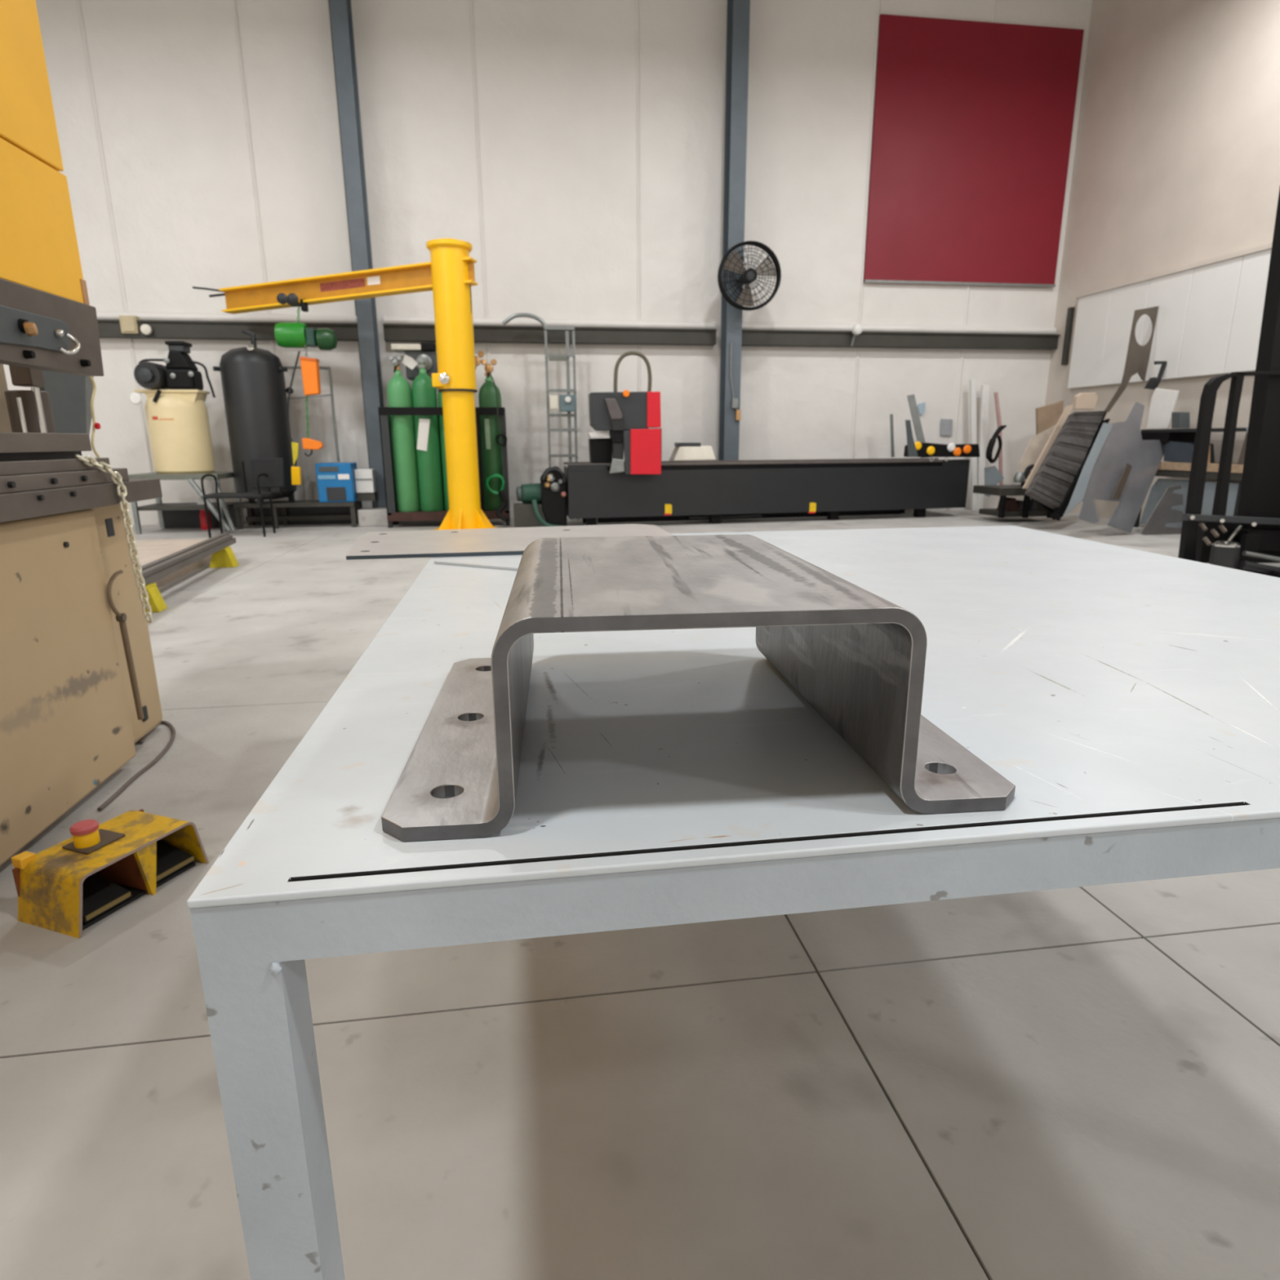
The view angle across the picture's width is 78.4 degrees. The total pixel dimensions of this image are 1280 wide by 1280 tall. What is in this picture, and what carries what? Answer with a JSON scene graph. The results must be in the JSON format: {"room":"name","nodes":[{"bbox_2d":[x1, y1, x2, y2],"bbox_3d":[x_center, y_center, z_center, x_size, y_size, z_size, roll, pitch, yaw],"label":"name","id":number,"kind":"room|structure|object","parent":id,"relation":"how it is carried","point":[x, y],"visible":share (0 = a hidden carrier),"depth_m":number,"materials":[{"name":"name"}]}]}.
{"room":"metal workshop","nodes":[
{"label":"metal workshop","id":0,"kind":"room"},
{"bbox_2d":[3,0,1092,524],"bbox_3d":[-1.116,-5.176,9.849,17.400,7.200,0.172,-2,14,-8],"label":"wall","id":1,"kind":"structure","parent":0,"point":[576,147],"depth_m":9.65,"materials":[{"name":"paint"}]},
{"bbox_2d":[119,315,141,333],"bbox_3d":[-6.017,-3.722,9.286,0.180,0.197,0.175,-2,14,-8],"label":"junction box","id":2,"kind":"object","parent":1,"relation":"attached to","point":[128,323],"visible":0.88,"depth_m":9.21,"materials":[{"name":"plastic"}]},
{"bbox_2d":[140,324,152,334],"bbox_3d":[-5.812,-3.656,9.248,0.120,0.120,0.070,-2,14,-8],"label":"round sensor","id":3,"kind":"object","parent":1,"relation":"attached to","point":[146,329],"visible":1,"depth_m":9.22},
{"bbox_2d":[96,311,357,324],"bbox_3d":[-6.512,-3.820,9.266,6.150,0.105,0.110,-2,14,-8],"label":"trim","id":4,"kind":"structure","parent":1,"relation":"attached to","point":[147,316],"depth_m":9.45,"materials":[{"name":"white plastic"}]},
{"bbox_2d":[97,320,359,341],"bbox_3d":[-6.503,-3.664,9.250,6.150,0.185,0.170,-2,14,-8],"label":"wall beam","id":5,"kind":"structure","parent":1,"relation":"attached to","point":[182,330],"depth_m":9.39,"materials":[{"name":"metal"}]},
{"bbox_2d":[328,0,373,507],"bbox_3d":[-3.484,-5.066,9.421,0.045,7.180,0.050,-2,14,-8],"label":"trim","id":6,"kind":"structure","parent":1,"relation":"attached to","point":[328,0],"depth_m":9.36,"materials":[{"name":"metal"}]},
{"bbox_2d":[391,342,437,380],"bbox_3d":[-2.741,-3.446,9.736,0.592,0.418,0.350,-2,14,-8],"label":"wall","id":7,"kind":"structure","parent":1,"relation":"attached to","point":[423,352],"depth_m":9.60,"materials":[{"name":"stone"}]},
{"bbox_2d":[383,315,715,328],"bbox_3d":[-1.097,-4.044,10.040,4.200,0.105,0.110,-2,14,-8],"label":"trim","id":8,"kind":"structure","parent":1,"relation":"attached to","point":[387,319],"depth_m":10.03,"materials":[{"name":"white plastic"}]},
{"bbox_2d":[382,324,716,346],"bbox_3d":[-1.088,-3.887,10.024,4.200,0.185,0.170,-2,14,-8],"label":"wall beam","id":9,"kind":"structure","parent":1,"relation":"attached to","point":[392,332],"depth_m":10.00,"materials":[{"name":"metal"}]},
{"bbox_2d":[850,324,862,346],"bbox_3d":[2.877,-4.057,10.452,0.140,0.275,0.168,-2,14,-8],"label":"dome","id":10,"kind":"object","parent":1,"relation":"attached to","point":[857,329],"visible":1,"depth_m":10.38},
{"bbox_2d":[742,322,1057,334],"bbox_3d":[3.557,-4.236,10.706,4.570,0.105,0.110,-2,14,-8],"label":"trim","id":11,"kind":"structure","parent":1,"relation":"attached to","point":[745,326],"depth_m":10.66,"materials":[{"name":"white plastic"}]},
{"bbox_2d":[741,329,1060,350],"bbox_3d":[3.566,-4.079,10.689,4.570,0.185,0.170,-2,14,-8],"label":"wall beam","id":12,"kind":"structure","parent":1,"relation":"attached to","point":[771,338],"depth_m":10.62,"materials":[{"name":"metal"}]},
{"bbox_2d":[940,418,952,435],"bbox_3d":[4.349,-3.016,11.141,0.184,0.236,0.010,-2,14,-8],"label":"notice","id":13,"kind":"object","parent":1,"relation":"attached to","point":[946,427],"visible":1,"depth_m":11.13,"materials":[{"name":"grey paper"}]},
{"bbox_2d":[863,13,1084,287],"bbox_3d":[4.351,-6.313,10.296,2.766,3.070,0.070,-2,14,-8],"label":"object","id":14,"kind":"object","parent":1,"relation":"attached to","point":[973,121],"visible":1,"depth_m":10.26,"materials":[{"name":"red paint"}]},
{"bbox_2d":[0,509,1279,1279],"bbox_3d":[0.147,0.425,2.633,17.400,0.120,21.200,-2,14,-8],"label":"floor","id":15,"kind":"structure","parent":0,"point":[1080,1082],"depth_m":1.29,"materials":[{"name":"concrete"}]},
{"bbox_2d":[0,0,162,866],"bbox_3d":[-2.107,-1.076,1.029,1.410,3.600,4.316,-2,14,-8],"label":"press brake","id":16,"kind":"object","parent":15,"relation":"on","point":[79,689],"visible":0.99,"depth_m":2.13,"materials":[{"name":"beige paint"}]},
{"bbox_2d":[75,454,152,623],"bbox_3d":[-1.564,-0.289,2.357,0.044,0.524,0.170,2,14,10],"label":"chain","id":17,"kind":"object","parent":16,"relation":"hanging from","point":[100,465],"visible":1,"depth_m":2.38,"materials":[{"name":"metal"}]},
{"bbox_2d":[11,808,208,938],"bbox_3d":[-1.208,0.489,1.794,0.201,0.182,0.322,5,15,19],"label":"foot pedal","id":18,"kind":"object","parent":15,"relation":"on","point":[66,887],"visible":1,"depth_m":1.74,"materials":[{"name":"yellow paint"}]},
{"bbox_2d":[97,720,175,811],"bbox_3d":[-1.605,0.385,2.556,0.107,0.012,0.756,-6,15,-20],"label":"cable","id":19,"kind":"object","parent":15,"relation":"on","point":[164,751],"visible":0.84,"depth_m":2.48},
{"bbox_2d":[142,582,167,612],"bbox_3d":[-3.049,-0.256,4.807,0.228,0.160,0.140,-2,14,-8],"label":"stand","id":20,"kind":"object","parent":15,"relation":"on","point":[157,603],"visible":0.48,"depth_m":4.79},
{"bbox_2d":[135,538,211,588],"bbox_3d":[-3.890,-0.465,5.647,0.938,0.160,3.069,-3,15,-12],"label":"stack","id":21,"kind":"object","parent":15,"relation":"on","point":[148,551],"visible":0.06,"depth_m":6.38,"materials":[{"name":"wood"}]},
{"bbox_2d":[128,471,244,534],"bbox_3d":[-5.208,-1.603,9.141,1.114,0.660,0.800,-2,14,-8],"label":"stand","id":22,"kind":"object","parent":15,"relation":"on","point":[171,515],"visible":0.65,"depth_m":8.95,"materials":[{"name":"grey metal"}]},
{"bbox_2d":[128,341,215,474],"bbox_3d":[-5.227,-2.626,8.925,0.788,1.430,0.629,-2,14,-8],"label":"air compressor","id":23,"kind":"object","parent":22,"relation":"on","point":[176,413],"visible":1,"depth_m":8.74,"materials":[{"name":"beige metal"}]},
{"bbox_2d":[137,502,239,511],"bbox_3d":[-5.289,-1.568,9.210,0.930,0.040,0.620,-2,14,-8],"label":"shelf","id":24,"kind":"object","parent":22,"relation":"attached to","point":[159,505],"depth_m":8.95,"materials":[{"name":"metal"}]},
{"bbox_2d":[196,497,211,529],"bbox_3d":[-5.168,-1.501,9.319,0.128,0.375,0.128,-2,14,-8],"label":"fire extinguisher","id":25,"kind":"object","parent":15,"relation":"on","point":[202,514],"visible":0.48,"depth_m":9.29,"materials":[{"name":"red metal"}]},
{"bbox_2d":[209,546,239,568],"bbox_3d":[-3.472,-0.686,6.510,0.228,0.160,0.140,-2,14,-8],"label":"stand","id":26,"kind":"object","parent":15,"relation":"on","point":[224,557],"visible":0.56,"depth_m":6.46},
{"bbox_2d":[140,532,235,586],"bbox_3d":[-3.243,-0.524,5.382,0.180,0.080,3.156,-4,15,-13],"label":"bundle","id":27,"kind":"object","parent":26,"relation":"on","point":[156,570],"visible":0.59,"depth_m":5.54,"materials":[{"name":"metal"}]},
{"bbox_2d":[200,457,284,537],"bbox_3d":[-4.330,-1.571,8.646,0.769,0.834,0.427,-2,14,-8],"label":"chair","id":28,"kind":"object","parent":15,"relation":"on","point":[268,473],"visible":0.98,"depth_m":8.73,"materials":[{"name":"metal"}]},
{"bbox_2d":[232,499,362,529],"bbox_3d":[-4.151,-1.541,9.610,1.368,0.300,0.500,-2,14,-8],"label":"metal stand","id":29,"kind":"object","parent":15,"relation":"on","point":[285,512],"visible":0.83,"depth_m":9.73,"materials":[{"name":"metal"}]},
{"bbox_2d":[213,328,297,504],"bbox_3d":[-4.497,-2.612,9.228,0.670,1.968,0.687,11,18,37],"label":"tank","id":30,"kind":"object","parent":29,"relation":"on","point":[253,379],"visible":0.88,"depth_m":8.98,"materials":[{"name":"metal"}]},
{"bbox_2d":[315,462,357,502],"bbox_3d":[-3.665,-1.916,9.534,0.408,0.460,0.368,-2,14,-8],"label":"dryer","id":31,"kind":"object","parent":29,"relation":"on","point":[335,481],"visible":0.98,"depth_m":9.37,"materials":[{"name":"blue metal"}]},
{"bbox_2d":[283,366,339,462],"bbox_3d":[-3.972,-2.696,9.400,0.608,1.106,0.135,-2,14,-8],"label":"pipe","id":32,"kind":"object","parent":31,"relation":"attached to","point":[328,368],"visible":0.75,"depth_m":9.41,"materials":[{"name":"black paint"}]},
{"bbox_2d":[325,487,346,501],"bbox_3d":[-3.632,-1.747,9.395,0.220,0.160,0.010,-2,14,-8],"label":"grille","id":33,"kind":"object","parent":31,"relation":"attached to","point":[332,494],"depth_m":9.39,"materials":[{"name":"metal"}]},
{"bbox_2d":[192,237,497,529],"bbox_3d":[-3.351,-2.857,9.128,3.477,3.080,0.718,4,15,16],"label":"crane","id":34,"kind":"object","parent":15,"relation":"on","point":[450,273],"visible":0.97,"depth_m":8.63,"materials":[{"name":"yellow metal"}]},
{"bbox_2d":[274,293,337,357],"bbox_3d":[-3.789,-3.539,8.894,0.650,0.675,0.310,-2,14,-8],"label":"hoist","id":35,"kind":"object","parent":34,"relation":"hanging from","point":[287,335],"visible":1,"depth_m":8.82,"materials":[{"name":"green metal"}]},
{"bbox_2d":[287,351,301,484],"bbox_3d":[-3.957,-2.543,9.033,0.240,1.488,0.078,-4,15,-14],"label":"hoist pendant control","id":36,"kind":"object","parent":35,"relation":"hanging from","point":[295,471],"visible":1,"depth_m":9.10,"materials":[{"name":"yellow plastic"}]},
{"bbox_2d":[299,356,320,438],"bbox_3d":[-3.775,-2.772,9.049,0.206,0.921,0.150,-2,14,-8],"label":"bag","id":37,"kind":"object","parent":35,"relation":"hanging from","point":[309,366],"visible":1,"depth_m":8.94,"materials":[{"name":"orange plastic"}]},
{"bbox_2d":[302,437,323,456],"bbox_3d":[-3.815,-2.250,9.170,0.222,0.212,0.080,-2,14,-8],"label":"hook","id":38,"kind":"object","parent":37,"relation":"hanging from","point":[308,443],"visible":1,"depth_m":9.13,"materials":[{"name":"orange plastic"}]},
{"bbox_2d":[328,0,386,507],"bbox_3d":[-3.300,-4.989,9.194,0.180,7.180,0.305,-2,14,-8],"label":"steel column","id":39,"kind":"structure","parent":15,"relation":"on","point":[340,11],"depth_m":9.11,"materials":[{"name":"metal"}]},
{"bbox_2d":[354,468,377,501],"bbox_3d":[-3.365,-1.907,9.655,0.210,0.380,0.248,-2,14,-8],"label":"wall box","id":40,"kind":"object","parent":39,"relation":"attached to","point":[365,478],"visible":1,"depth_m":9.55,"materials":[{"name":"metal"}]},
{"bbox_2d":[357,507,394,526],"bbox_3d":[-3.264,-1.524,9.730,0.380,0.200,0.320,-2,14,-8],"label":"box","id":41,"kind":"object","parent":15,"relation":"on","point":[367,517],"visible":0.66,"depth_m":9.58,"materials":[{"name":"cardboard"}]},
{"bbox_2d":[377,407,510,528],"bbox_3d":[-2.350,-2.112,9.607,1.440,1.390,0.560,-2,14,-8],"label":"rack","id":42,"kind":"object","parent":15,"relation":"on","point":[393,515],"visible":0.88,"depth_m":9.34,"materials":[{"name":"metal"}]},
{"bbox_2d":[386,363,420,511],"bbox_3d":[-2.830,-2.402,9.376,0.282,1.710,0.282,-2,14,-8],"label":"gas cylinder","id":43,"kind":"object","parent":42,"relation":"on","point":[399,394],"visible":0.98,"depth_m":9.30,"materials":[{"name":"green metal"}]},
{"bbox_2d":[389,355,401,372],"bbox_3d":[-2.838,-3.204,9.127,0.137,0.182,0.074,-2,14,-8],"label":"gas regulator","id":44,"kind":"object","parent":43,"relation":"on","point":[395,362],"visible":1,"depth_m":9.09,"materials":[{"name":"silver metal"}]},
{"bbox_2d":[411,361,444,511],"bbox_3d":[-2.547,-2.422,9.410,0.282,1.730,0.291,-2,14,-8],"label":"gas cylinder","id":45,"kind":"object","parent":42,"relation":"on","point":[424,394],"visible":0.96,"depth_m":9.33,"materials":[{"name":"metal"}]},
{"bbox_2d":[402,354,417,369],"bbox_3d":[-2.693,-3.254,9.197,0.180,0.168,0.010,-2,14,-8],"label":"paper tag","id":46,"kind":"object","parent":45,"relation":"attached to","point":[409,362],"visible":1,"depth_m":9.19,"materials":[{"name":"paper"}]},
{"bbox_2d":[437,388,448,511],"bbox_3d":[-2.271,-2.396,9.464,0.258,1.650,0.258,-2,14,-8],"label":"gas cylinder","id":47,"kind":"object","parent":42,"relation":"on","point":[439,393],"visible":0.07,"depth_m":9.41,"materials":[{"name":"metal"}]},
{"bbox_2d":[478,372,504,510],"bbox_3d":[-1.797,-2.418,9.541,0.268,1.650,0.268,-2,14,-8],"label":"gas cylinder","id":48,"kind":"object","parent":42,"relation":"on","point":[492,459],"visible":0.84,"depth_m":9.46,"materials":[{"name":"green metal"}]},
{"bbox_2d":[475,351,484,368],"bbox_3d":[-1.931,-3.288,9.245,0.205,0.218,0.074,-2,14,-8],"label":"gas regulator","id":49,"kind":"object","parent":48,"relation":"attached to","point":[481,354],"visible":0.51,"depth_m":9.22,"materials":[{"name":"gold metal"}]},
{"bbox_2d":[484,418,490,448],"bbox_3d":[-1.820,-2.460,9.381,0.060,0.352,0.006,-2,14,-8],"label":"tag","id":50,"kind":"object","parent":48,"relation":"attached to","point":[486,420],"visible":1,"depth_m":9.38,"materials":[{"name":"paper"}]},
{"bbox_2d":[480,359,497,377],"bbox_3d":[-1.783,-3.212,9.287,0.188,0.209,0.074,-2,14,-8],"label":"gas regulator","id":51,"kind":"object","parent":48,"relation":"attached to","point":[488,366],"visible":0.98,"depth_m":9.25,"materials":[{"name":"gold metal"}]},
{"bbox_2d":[488,370,498,431],"bbox_3d":[-1.706,-2.790,9.169,0.091,0.669,0.016,-2,14,-8],"label":"hose","id":52,"kind":"object","parent":48,"relation":"hanging from","point":[489,371],"visible":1,"depth_m":9.17,"materials":[{"name":"rubber"}]},
{"bbox_2d":[485,474,504,494],"bbox_3d":[-1.735,-1.868,9.424,0.222,0.241,0.111,-2,14,-8],"label":"coiled hose","id":53,"kind":"object","parent":42,"relation":"hanging from","point":[490,477],"visible":0.91,"depth_m":9.39,"materials":[{"name":"rubber"}]},
{"bbox_2d":[495,433,506,446],"bbox_3d":[-1.647,-2.378,9.339,0.138,0.149,0.111,-2,14,-8],"label":"coiled cable","id":54,"kind":"object","parent":42,"relation":"hanging from","point":[498,436],"visible":1,"depth_m":9.31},
{"bbox_2d":[495,489,508,522],"bbox_3d":[-1.641,-1.587,9.309,0.146,0.372,0.161,-2,14,-8],"label":"hose","id":55,"kind":"object","parent":15,"relation":"on","point":[503,506],"visible":1,"depth_m":9.31,"materials":[{"name":"rubber"}]},
{"bbox_2d":[513,466,567,527],"bbox_3d":[-1.176,-1.670,9.266,0.629,0.731,0.394,-2,14,-8],"label":"motor","id":56,"kind":"object","parent":15,"relation":"on","point":[544,504],"visible":0.94,"depth_m":9.19,"materials":[{"name":"metal"}]},
{"bbox_2d":[502,312,578,519],"bbox_3d":[-1.244,-2.791,9.946,0.890,2.530,0.135,-2,14,-8],"label":"frame","id":57,"kind":"object","parent":15,"relation":"on","point":[552,357],"visible":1,"depth_m":9.88,"materials":[{"name":"metal"}]},
{"bbox_2d":[549,395,558,409],"bbox_3d":[-1.084,-2.979,9.869,0.110,0.170,0.108,-2,14,-8],"label":"electrical box","id":58,"kind":"object","parent":57,"relation":"attached to","point":[553,400],"visible":1,"depth_m":9.82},
{"bbox_2d":[559,395,575,411],"bbox_3d":[-0.913,-2.976,9.874,0.190,0.200,0.150,-2,14,-8],"label":"electrical box","id":59,"kind":"object","parent":57,"relation":"attached to","point":[567,402],"visible":1,"depth_m":9.83,"materials":[{"name":"blue metal"}]},
{"bbox_2d":[186,525,1279,1279],"bbox_3d":[0.430,0.189,1.494,1.720,0.895,1.786,-2,14,-8],"label":"table","id":60,"kind":"object","parent":15,"relation":"on","point":[1129,699],"depth_m":0.59,"materials":[{"name":"grey paint"}]},
{"bbox_2d":[434,560,518,570],"bbox_3d":[-0.260,-0.147,1.604,0.400,0.006,0.020,7,16,26],"label":"bar","id":61,"kind":"object","parent":60,"relation":"on","point":[437,562],"visible":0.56,"depth_m":1.64,"materials":[{"name":"grey paint"}]},
{"bbox_2d":[346,524,673,559],"bbox_3d":[-0.321,-0.266,2.065,0.829,0.009,0.561,-2,14,-8],"label":"steel plate","id":62,"kind":"object","parent":60,"relation":"on","point":[509,540],"visible":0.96,"depth_m":2.03,"materials":[{"name":"metal"}]},
{"bbox_2d":[718,0,750,460],"bbox_3d":[1.171,-5.174,9.834,0.200,7.180,0.305,-2,14,-8],"label":"steel column","id":63,"kind":"structure","parent":15,"relation":"on","point":[738,12],"depth_m":9.68,"materials":[{"name":"metal"}]},
{"bbox_2d":[729,342,740,420],"bbox_3d":[1.232,-3.321,10.116,0.152,0.950,0.070,-2,14,-8],"label":"cord","id":64,"kind":"object","parent":63,"relation":"attached to","point":[735,402],"visible":1,"depth_m":10.14,"materials":[{"name":"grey metal"}]},
{"bbox_2d":[717,240,781,311],"bbox_3d":[1.333,-4.492,9.734,0.790,0.790,0.303,-2,14,-8],"label":"wall fan","id":65,"kind":"object","parent":63,"relation":"attached to","point":[733,263],"visible":1,"depth_m":9.64,"materials":[{"name":"black paint"}]},
{"bbox_2d":[563,457,969,525],"bbox_3d":[1.676,-1.929,10.120,5.369,0.745,0.864,-4,15,-13],"label":"table","id":66,"kind":"object","parent":15,"relation":"on","point":[713,491],"visible":0.97,"depth_m":9.70,"materials":[{"name":"black paint"}]},
{"bbox_2d":[586,351,662,474],"bbox_3d":[-0.189,-2.626,9.110,0.841,1.369,0.500,-2,14,-8],"label":"gantry","id":67,"kind":"object","parent":66,"relation":"on","point":[627,415],"visible":1,"depth_m":8.98,"materials":[{"name":"metal"}]},
{"bbox_2d":[604,398,622,419],"bbox_3d":[-0.296,-2.609,8.868,0.196,0.229,0.060,-2,14,-8],"label":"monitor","id":68,"kind":"object","parent":67,"relation":"on","point":[613,406],"depth_m":8.86,"materials":[{"name":"glass"}]},
{"bbox_2d":[669,442,715,461],"bbox_3d":[0.634,-2.287,9.530,0.518,0.214,0.300,-2,14,-8],"label":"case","id":69,"kind":"object","parent":66,"relation":"on","point":[682,451],"visible":1,"depth_m":9.39,"materials":[{"name":"white paint"}]},
{"bbox_2d":[889,413,894,457],"bbox_3d":[3.296,-2.670,10.269,0.098,0.545,0.020,-2,14,-8],"label":"rod","id":70,"kind":"object","parent":66,"relation":"on","point":[891,428],"visible":1,"depth_m":10.26,"materials":[{"name":"metal"}]},
{"bbox_2d":[906,394,927,457],"bbox_3d":[3.607,-2.771,10.187,0.361,0.796,0.020,-2,14,-8],"label":"strip","id":71,"kind":"object","parent":66,"relation":"on","point":[911,398],"visible":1,"depth_m":10.15,"materials":[{"name":"metal"}]},
{"bbox_2d":[903,420,979,461],"bbox_3d":[3.874,-2.568,10.120,1.079,0.510,0.286,-2,14,-8],"label":"tray","id":72,"kind":"object","parent":66,"relation":"on","point":[918,449],"visible":1,"depth_m":10.08,"materials":[{"name":"black metal"}]},
{"bbox_2d":[968,378,977,510],"bbox_3d":[4.720,-2.742,11.116,0.292,1.808,0.060,-2,14,-8],"label":"pipe","id":73,"kind":"object","parent":15,"relation":"on","point":[972,382],"visible":0.89,"depth_m":11.06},
{"bbox_2d":[977,384,990,510],"bbox_3d":[4.853,-2.712,11.144,0.192,1.739,0.060,-2,14,-8],"label":"pipe","id":74,"kind":"object","parent":15,"relation":"on","point":[984,393],"visible":0.74,"depth_m":11.08,"materials":[{"name":"plastic"}]},
{"bbox_2d":[984,466,1004,497],"bbox_3d":[4.641,-2.083,10.311,0.288,0.400,0.020,-2,14,-8],"label":"plate","id":75,"kind":"object","parent":15,"relation":"on","point":[993,476],"visible":0.85,"depth_m":10.28,"materials":[{"name":"metal"}]},
{"bbox_2d":[985,424,1006,463],"bbox_3d":[4.586,-2.526,10.134,0.239,0.484,0.092,-2,14,-8],"label":"black fender","id":76,"kind":"object","parent":75,"relation":"on","point":[988,455],"visible":1,"depth_m":10.11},
{"bbox_2d":[994,391,1003,498],"bbox_3d":[4.966,-2.568,10.869,0.320,1.642,0.030,-2,14,-8],"label":"pipe","id":77,"kind":"object","parent":15,"relation":"on","point":[996,394],"visible":0.5,"depth_m":10.75,"materials":[{"name":"plastic"}]},
{"bbox_2d":[973,484,1051,518],"bbox_3d":[4.707,-1.743,9.875,0.794,0.374,0.600,-2,14,-8],"label":"rack","id":78,"kind":"object","parent":15,"relation":"on","point":[1007,506],"visible":0.74,"depth_m":9.67,"materials":[{"name":"metal"}]},
{"bbox_2d":[1013,464,1034,486],"bbox_3d":[4.796,-2.046,9.812,0.250,0.296,0.135,-2,14,-8],"label":"metal fitting","id":79,"kind":"object","parent":78,"relation":"on","point":[1019,477],"visible":0.85,"depth_m":9.77,"materials":[{"name":"black paint"}]},
{"bbox_2d":[1018,424,1056,482],"bbox_3d":[5.058,-2.388,10.024,0.141,0.719,0.907,13,20,43],"label":"board","id":80,"kind":"object","parent":78,"relation":"on","point":[1037,443],"visible":0.76,"depth_m":9.95,"materials":[{"name":"wood"}]},
{"bbox_2d":[1022,404,1073,489],"bbox_3d":[4.918,-2.333,9.436,1.264,0.992,0.069,-14,20,-43],"label":"board","id":81,"kind":"object","parent":78,"relation":"on","point":[1068,409],"visible":0.71,"depth_m":9.43,"materials":[{"name":"wood"}]},
{"bbox_2d":[1035,400,1063,435],"bbox_3d":[5.539,-2.430,10.689,0.493,1.590,0.050,-2,14,-8],"label":"carton","id":82,"kind":"object","parent":15,"relation":"on","point":[1047,416],"visible":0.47,"depth_m":10.51,"materials":[{"name":"cardboard"}]},
{"bbox_2d":[1024,410,1110,520],"bbox_3d":[5.048,-2.053,9.178,1.823,1.239,0.368,-13,19,-42],"label":"metal panel","id":83,"kind":"object","parent":15,"relation":"on","point":[1052,487],"visible":0.99,"depth_m":8.98,"materials":[{"name":"metal"}]},
{"bbox_2d":[1072,392,1097,409],"bbox_3d":[5.097,-2.731,8.986,0.266,0.181,0.060,-2,14,-8],"label":"cardboard piece","id":84,"kind":"object","parent":83,"relation":"on","point":[1082,401],"visible":1,"depth_m":8.96,"materials":[{"name":"cardboard"}]},
{"bbox_2d":[1063,401,1167,533],"bbox_3d":[5.090,-1.830,8.314,1.794,1.363,0.354,-9,17,-30],"label":"sheet","id":85,"kind":"object","parent":15,"relation":"on","point":[1124,444],"depth_m":8.36,"materials":[{"name":"metal"}]},
{"bbox_2d":[1064,422,1112,515],"bbox_3d":[4.632,-1.769,8.101,0.920,0.919,0.067,-14,19,-42],"label":"sheet","id":86,"kind":"object","parent":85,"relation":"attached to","point":[1079,491],"visible":1,"depth_m":8.09,"materials":[{"name":"metal"}]},
{"bbox_2d":[1140,484,1182,534],"bbox_3d":[5.587,-1.329,8.349,0.526,0.624,0.012,-2,14,-8],"label":"sheet","id":87,"kind":"object","parent":15,"relation":"on","point":[1162,513],"visible":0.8,"depth_m":8.34,"materials":[{"name":"metal"}]},
{"bbox_2d":[1139,478,1239,528],"bbox_3d":[5.927,-1.341,8.226,0.020,0.629,1.727,-2,14,-8],"label":"sheet","id":88,"kind":"object","parent":15,"relation":"on","point":[1159,487],"visible":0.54,"depth_m":8.49,"materials":[{"name":"metal"}]},
{"bbox_2d":[1133,427,1247,527],"bbox_3d":[6.032,-1.606,8.049,0.440,1.095,2.063,-2,14,-8],"label":"bench","id":89,"kind":"object","parent":15,"relation":"on","point":[1175,469],"visible":0.43,"depth_m":8.44,"materials":[{"name":"black paint"}]},
{"bbox_2d":[1146,388,1179,428],"bbox_3d":[5.821,-2.582,8.746,0.020,0.438,0.372,-2,14,-8],"label":"board","id":90,"kind":"object","parent":89,"relation":"on","point":[1163,402],"visible":1,"depth_m":8.75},
{"bbox_2d":[1171,412,1189,428],"bbox_3d":[5.804,-2.360,8.432,0.120,0.171,0.149,-2,14,-8],"label":"upright block","id":91,"kind":"object","parent":89,"relation":"on","point":[1179,420],"visible":1,"depth_m":8.38,"materials":[{"name":"metal"}]},
{"bbox_2d":[1163,440,1214,462],"bbox_3d":[5.887,-2.015,8.416,0.250,0.223,0.432,-2,14,-8],"label":"bin","id":92,"kind":"object","parent":89,"relation":"on","point":[1180,451],"visible":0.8,"depth_m":8.38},
{"bbox_2d":[1237,431,1247,464],"bbox_3d":[5.884,-1.829,7.579,0.012,0.343,0.218,-2,14,-8],"label":"triangle","id":93,"kind":"object","parent":89,"relation":"on","point":[1241,460],"visible":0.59,"depth_m":7.64,"materials":[{"name":"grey metal"}]},
{"bbox_2d":[1177,187,1279,577],"bbox_3d":[5.584,-1.793,5.569,2.692,2.869,1.790,-9,16,-29],"label":"forklift","id":94,"kind":"object","parent":15,"relation":"on","point":[1246,540],"visible":0.92,"depth_m":5.79,"materials":[{"name":"black metal"}]},
{"bbox_2d":[1044,0,1279,522],"bbox_3d":[7.228,-3.161,1.743,0.250,7.200,18.850,-2,14,-8],"label":"wall","id":95,"kind":"structure","parent":0,"point":[1175,187],"depth_m":8.96,"materials":[{"name":"paint"}]},
{"bbox_2d":[1061,306,1075,365],"bbox_3d":[5.842,-4.144,10.725,0.068,0.740,0.060,-2,14,-8],"label":"trim","id":96,"kind":"structure","parent":95,"relation":"attached to","point":[1070,313],"depth_m":10.70,"materials":[{"name":"metal"}]},
{"bbox_2d":[1104,306,1158,412],"bbox_3d":[5.689,-3.256,9.101,0.785,1.196,0.118,-7,16,-23],"label":"plate","id":97,"kind":"object","parent":95,"relation":"attached to","point":[1137,358],"visible":1,"depth_m":9.10,"materials":[{"name":"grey metal"}]},
{"bbox_2d":[1144,360,1167,390],"bbox_3d":[5.935,-3.045,9.034,0.337,0.321,0.057,-5,15,-19],"label":"frame offcut","id":98,"kind":"object","parent":95,"relation":"attached to","point":[1153,383],"visible":0.97,"depth_m":9.03,"materials":[{"name":"black paint"}]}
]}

